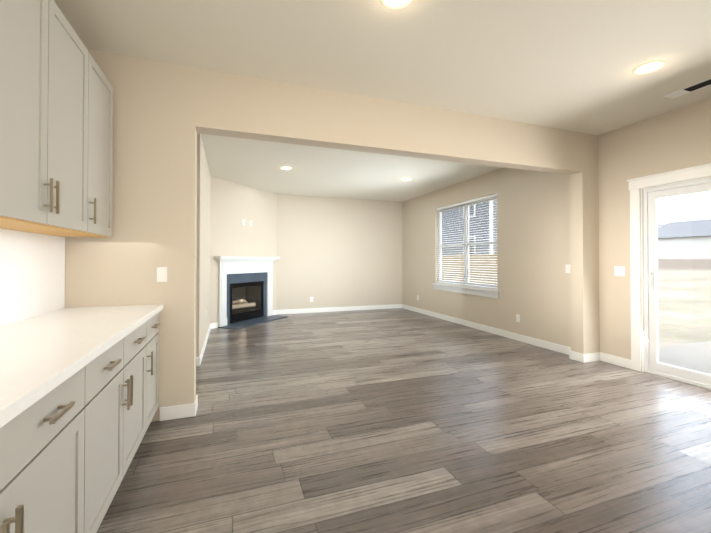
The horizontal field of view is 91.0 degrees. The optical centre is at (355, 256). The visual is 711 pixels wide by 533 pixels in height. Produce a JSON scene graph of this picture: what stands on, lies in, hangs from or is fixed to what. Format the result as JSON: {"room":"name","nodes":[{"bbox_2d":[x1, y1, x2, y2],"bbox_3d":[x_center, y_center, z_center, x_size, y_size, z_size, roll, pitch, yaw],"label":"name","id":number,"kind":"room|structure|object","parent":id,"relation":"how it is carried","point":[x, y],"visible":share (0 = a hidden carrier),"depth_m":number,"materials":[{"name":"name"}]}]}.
{"room":"dining area","nodes":[
{"label":"dining area","id":0,"kind":"room"},
{"bbox_2d":[196,133,200,356],"bbox_3d":[-2.272,-0.115,4.130,0.799,2.840,0.150,0,-1,-20],"label":"wall","id":1,"kind":"structure","parent":0,"point":[198,268],"depth_m":4.19,"materials":[{"name":"beige paint"}]},
{"bbox_2d":[200,139,209,352],"bbox_3d":[-2.583,-0.098,5.963,0.150,2.840,3.510,0,-1,-20],"label":"wall","id":2,"kind":"structure","parent":0,"point":[205,253],"depth_m":5.02,"materials":[{"name":"beige paint"}]},
{"bbox_2d":[198,324,210,365],"bbox_3d":[-2.250,1.263,5.265,0.014,0.105,2.324,0,-1,-20],"label":"baseboard","id":3,"kind":"structure","parent":2,"relation":"attached to","point":[200,357],"depth_m":4.76,"materials":[{"name":"white wood"}]},
{"bbox_2d":[210,176,276,322],"bbox_3d":[-2.295,-0.086,7.258,0.120,2.840,2.109,0,-1,25],"label":"wall","id":4,"kind":"structure","parent":0,"point":[232,205],"depth_m":7.01,"materials":[{"name":"beige paint"}]},
{"bbox_2d":[210,310,276,328],"bbox_3d":[-2.234,1.281,7.216,0.014,0.105,1.909,0,-1,25],"label":"baseboard","id":5,"kind":"structure","parent":4,"relation":"attached to","point":[214,325],"depth_m":6.48,"materials":[{"name":"white wood"}]},
{"bbox_2d":[65,49,599,421],"bbox_3d":[0.443,-0.120,3.561,5.529,2.840,0.170,0,-1,-20],"label":"wall","id":6,"kind":"structure","parent":0,"point":[164,113],"depth_m":2.86,"materials":[{"name":"beige paint"}]},
{"bbox_2d":[157,267,166,281],"bbox_3d":[-1.528,0.142,2.758,0.072,0.116,0.010,0,-1,-20],"label":"light switch","id":7,"kind":"object","parent":6,"relation":"attached to","point":[161,274],"visible":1,"depth_m":2.76,"materials":[{"name":"white plastic"}]},
{"bbox_2d":[159,401,196,420],"bbox_3d":[-1.417,1.240,2.788,0.259,0.105,0.018,0,-1,-20],"label":"baseboard","id":8,"kind":"structure","parent":6,"relation":"attached to","point":[177,411],"depth_m":2.78,"materials":[{"name":"white wood"}]},
{"bbox_2d":[276,194,401,309],"bbox_3d":[-1.033,-0.074,8.460,4.750,2.840,0.150,0,-1,-20],"label":"wall","id":9,"kind":"structure","parent":0,"point":[338,252],"depth_m":8.59,"materials":[{"name":"beige paint"}]},
{"bbox_2d":[277,304,401,313],"bbox_3d":[-0.313,1.294,8.618,3.221,0.105,0.014,0,-1,-20],"label":"baseboard","id":10,"kind":"structure","parent":9,"relation":"attached to","point":[351,308],"depth_m":8.56,"materials":[{"name":"white wood"}]},
{"bbox_2d":[54,0,710,201],"bbox_3d":[0.603,-1.580,3.128,5.829,0.170,11.320,0,-1,-20],"label":"ceiling","id":11,"kind":"structure","parent":0,"point":[570,65],"depth_m":2.72,"materials":[{"name":"beige paint"}]},
{"bbox_2d":[280,166,291,169],"bbox_3d":[-1.152,-1.465,5.792,0.196,0.008,0.196,0,-1,-20],"label":"recessed light","id":12,"kind":"object","parent":11,"relation":"in","point":[285,168],"visible":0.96,"depth_m":5.80,"materials":[{"name":"beige"}]},
{"bbox_2d":[381,0,411,8],"bbox_3d":[0.247,-1.550,2.087,0.196,0.008,0.196,0,-1,-20],"label":"recessed light","id":13,"kind":"object","parent":11,"relation":"in","point":[394,4],"visible":1,"depth_m":2.14,"materials":[{"name":"beige plastic"}]},
{"bbox_2d":[633,60,663,73],"bbox_3d":[2.394,-1.543,2.854,0.196,0.008,0.196,0,-1,-20],"label":"recessed light","id":14,"kind":"object","parent":11,"relation":"in","point":[648,67],"visible":0.94,"depth_m":2.85,"materials":[{"name":"beige plastic"}]},
{"bbox_2d":[663,77,710,98],"bbox_3d":[3.081,-1.538,3.190,0.150,0.010,0.390,0,-1,-20],"label":"ceiling vent","id":15,"kind":"object","parent":11,"relation":"in","point":[691,88],"visible":1,"depth_m":3.21,"materials":[{"name":"white metal"}]},
{"bbox_2d":[96,308,710,532],"bbox_3d":[0.603,1.325,3.101,5.829,0.060,11.320,0,-1,-20],"label":"floor","id":16,"kind":"structure","parent":0,"point":[398,420],"depth_m":2.43,"materials":[{"name":"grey wood"}]},
{"bbox_2d":[0,361,95,532],"bbox_3d":[-1.155,0.835,0.736,0.618,0.876,1.200,0,-1,-20],"label":"base cabinet","id":17,"kind":"object","parent":16,"relation":"on","point":[79,395],"depth_m":1.12,"materials":[{"name":"grey paint"}]},
{"bbox_2d":[0,305,162,428],"bbox_3d":[-1.064,0.375,0.526,0.645,0.039,4.516,0,-1,-20],"label":"countertop","id":18,"kind":"structure","parent":17,"relation":"on","point":[39,353],"depth_m":1.45,"materials":[{"name":"white stone"}]},
{"bbox_2d":[96,321,151,531],"bbox_3d":[-1.512,0.844,1.734,0.618,0.876,1.160,0,-1,-20],"label":"base cabinet","id":19,"kind":"object","parent":16,"relation":"on","point":[124,373],"depth_m":1.79,"materials":[{"name":"grey paint"}]},
{"bbox_2d":[152,313,159,417],"bbox_3d":[-1.752,0.851,2.405,0.618,0.876,0.506,0,-1,-20],"label":"base cabinet","id":20,"kind":"object","parent":16,"relation":"on","point":[155,320],"depth_m":2.63,"materials":[{"name":"grey paint"}]},
{"bbox_2d":[214,256,287,329],"bbox_3d":[-2.232,0.669,7.221,0.898,1.328,1.737,0,-1,25],"label":"fireplace","id":21,"kind":"object","parent":16,"relation":"on","point":[245,291],"visible":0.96,"depth_m":7.18,"materials":[{"name":"white paint"}]},
{"bbox_2d":[402,98,710,371],"bbox_3d":[3.215,-0.116,4.048,0.280,2.840,11.320,0,-1,-20],"label":"wall","id":22,"kind":"structure","parent":0,"point":[533,249],"depth_m":4.94,"materials":[{"name":"beige paint"}]},
{"bbox_2d":[432,193,499,297],"bbox_3d":[2.123,-0.177,6.829,0.185,1.785,2.010,0,-1,-20],"label":"living room window","id":23,"kind":"structure","parent":22,"relation":"in","point":[472,290],"depth_m":6.79,"materials":[{"name":"white plastic"}]},
{"bbox_2d":[402,304,580,358],"bbox_3d":[2.054,1.278,6.843,0.018,0.105,4.950,0,-1,-20],"label":"baseboard","id":24,"kind":"structure","parent":22,"relation":"attached to","point":[537,342],"depth_m":5.71,"materials":[{"name":"white wood"}]},
{"bbox_2d":[516,314,519,321],"bbox_3d":[2.547,0.968,5.477,0.009,0.116,0.072,0,-1,-20],"label":"electrical outlet","id":25,"kind":"object","parent":22,"relation":"attached to","point":[517,318],"visible":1,"depth_m":5.48,"materials":[{"name":"white plastic"}]},
{"bbox_2d":[565,264,570,272],"bbox_3d":[2.837,0.164,4.670,0.010,0.116,0.072,0,-1,-20],"label":"light switch","id":26,"kind":"object","parent":22,"relation":"attached to","point":[567,268],"visible":0.96,"depth_m":4.67,"materials":[{"name":"white plastic"}]},
{"bbox_2d":[597,352,630,368],"bbox_3d":[3.131,1.253,4.220,0.014,0.105,0.377,0,-1,-20],"label":"baseboard","id":27,"kind":"structure","parent":22,"relation":"attached to","point":[604,357],"depth_m":4.22,"materials":[{"name":"white wood"}]},
{"bbox_2d":[614,266,624,275],"bbox_3d":[3.154,0.175,4.172,0.010,0.116,0.118,0,-1,-20],"label":"light switch","id":28,"kind":"object","parent":22,"relation":"attached to","point":[619,270],"visible":1,"depth_m":4.17,"materials":[{"name":"white plastic"}]},
{"bbox_2d":[627,163,710,389],"bbox_3d":[3.594,0.197,3.116,0.172,2.197,2.080,0,-1,-20],"label":"door frame","id":29,"kind":"structure","parent":22,"relation":"attached to","point":[652,363],"depth_m":3.88,"materials":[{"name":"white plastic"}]},
{"label":"outside","id":30,"kind":"structure","parent":0,"visible":0},
{"bbox_2d":[658,259,710,346],"bbox_3d":[43.933,0.976,31.437,94.850,1.450,90.000,0,-1,-20],"label":"ground","id":31,"kind":"structure","parent":30,"point":[704,269],"depth_m":10.42,"materials":[{"name":"grass"}]},
{"bbox_2d":[442,253,496,284],"bbox_3d":[4.478,0.777,16.088,0.110,1.780,10.549,0,-1,-20],"label":"fence","id":32,"kind":"object","parent":31,"relation":"on","point":[448,269],"depth_m":14.63,"materials":[{"name":"brown wood"}]},
{"bbox_2d":[442,199,496,254],"bbox_3d":[9.804,-3.063,27.768,8.800,8.580,12.800,0,-1,-20],"label":"neighbor house","id":33,"kind":"structure","parent":31,"relation":"on","point":[492,203],"depth_m":22.25,"materials":[{"name":"grey"}]},
{"bbox_2d":[658,219,710,258],"bbox_3d":[50.696,-2.456,45.570,10.800,5.700,16.800,0,-1,-20],"label":"house","id":34,"kind":"structure","parent":31,"relation":"on","point":[686,250],"depth_m":48.11,"materials":[{"name":"grey"}]},
{"bbox_2d":[659,341,710,373],"bbox_3d":[5.171,1.425,3.660,3.149,0.150,3.400,0,-1,-20],"label":"patio slab","id":35,"kind":"object","parent":31,"relation":"on","point":[691,362],"depth_m":4.75,"materials":[{"name":"concrete"}]},
{"bbox_3d":[-1.455,-0.150,0.435,0.150,2.840,7.660,0,-1,-20],"label":"wall","id":36,"kind":"structure","parent":0,"visible":0},
{"bbox_2d":[0,0,95,235],"bbox_3d":[-1.622,-0.715,1.617,0.321,1.108,1.120,0,-1,-20],"label":"upper cabinet","id":37,"kind":"object","parent":36,"relation":"attached to","point":[56,133],"depth_m":1.65,"materials":[{"name":"grey paint"}]},
{"bbox_2d":[32,63,112,237],"bbox_3d":[-1.861,-0.708,2.286,0.321,1.108,0.540,0,-1,-20],"label":"upper cabinet","id":38,"kind":"object","parent":36,"relation":"attached to","point":[104,90],"depth_m":2.43,"materials":[{"name":"grey paint"}]}
]}

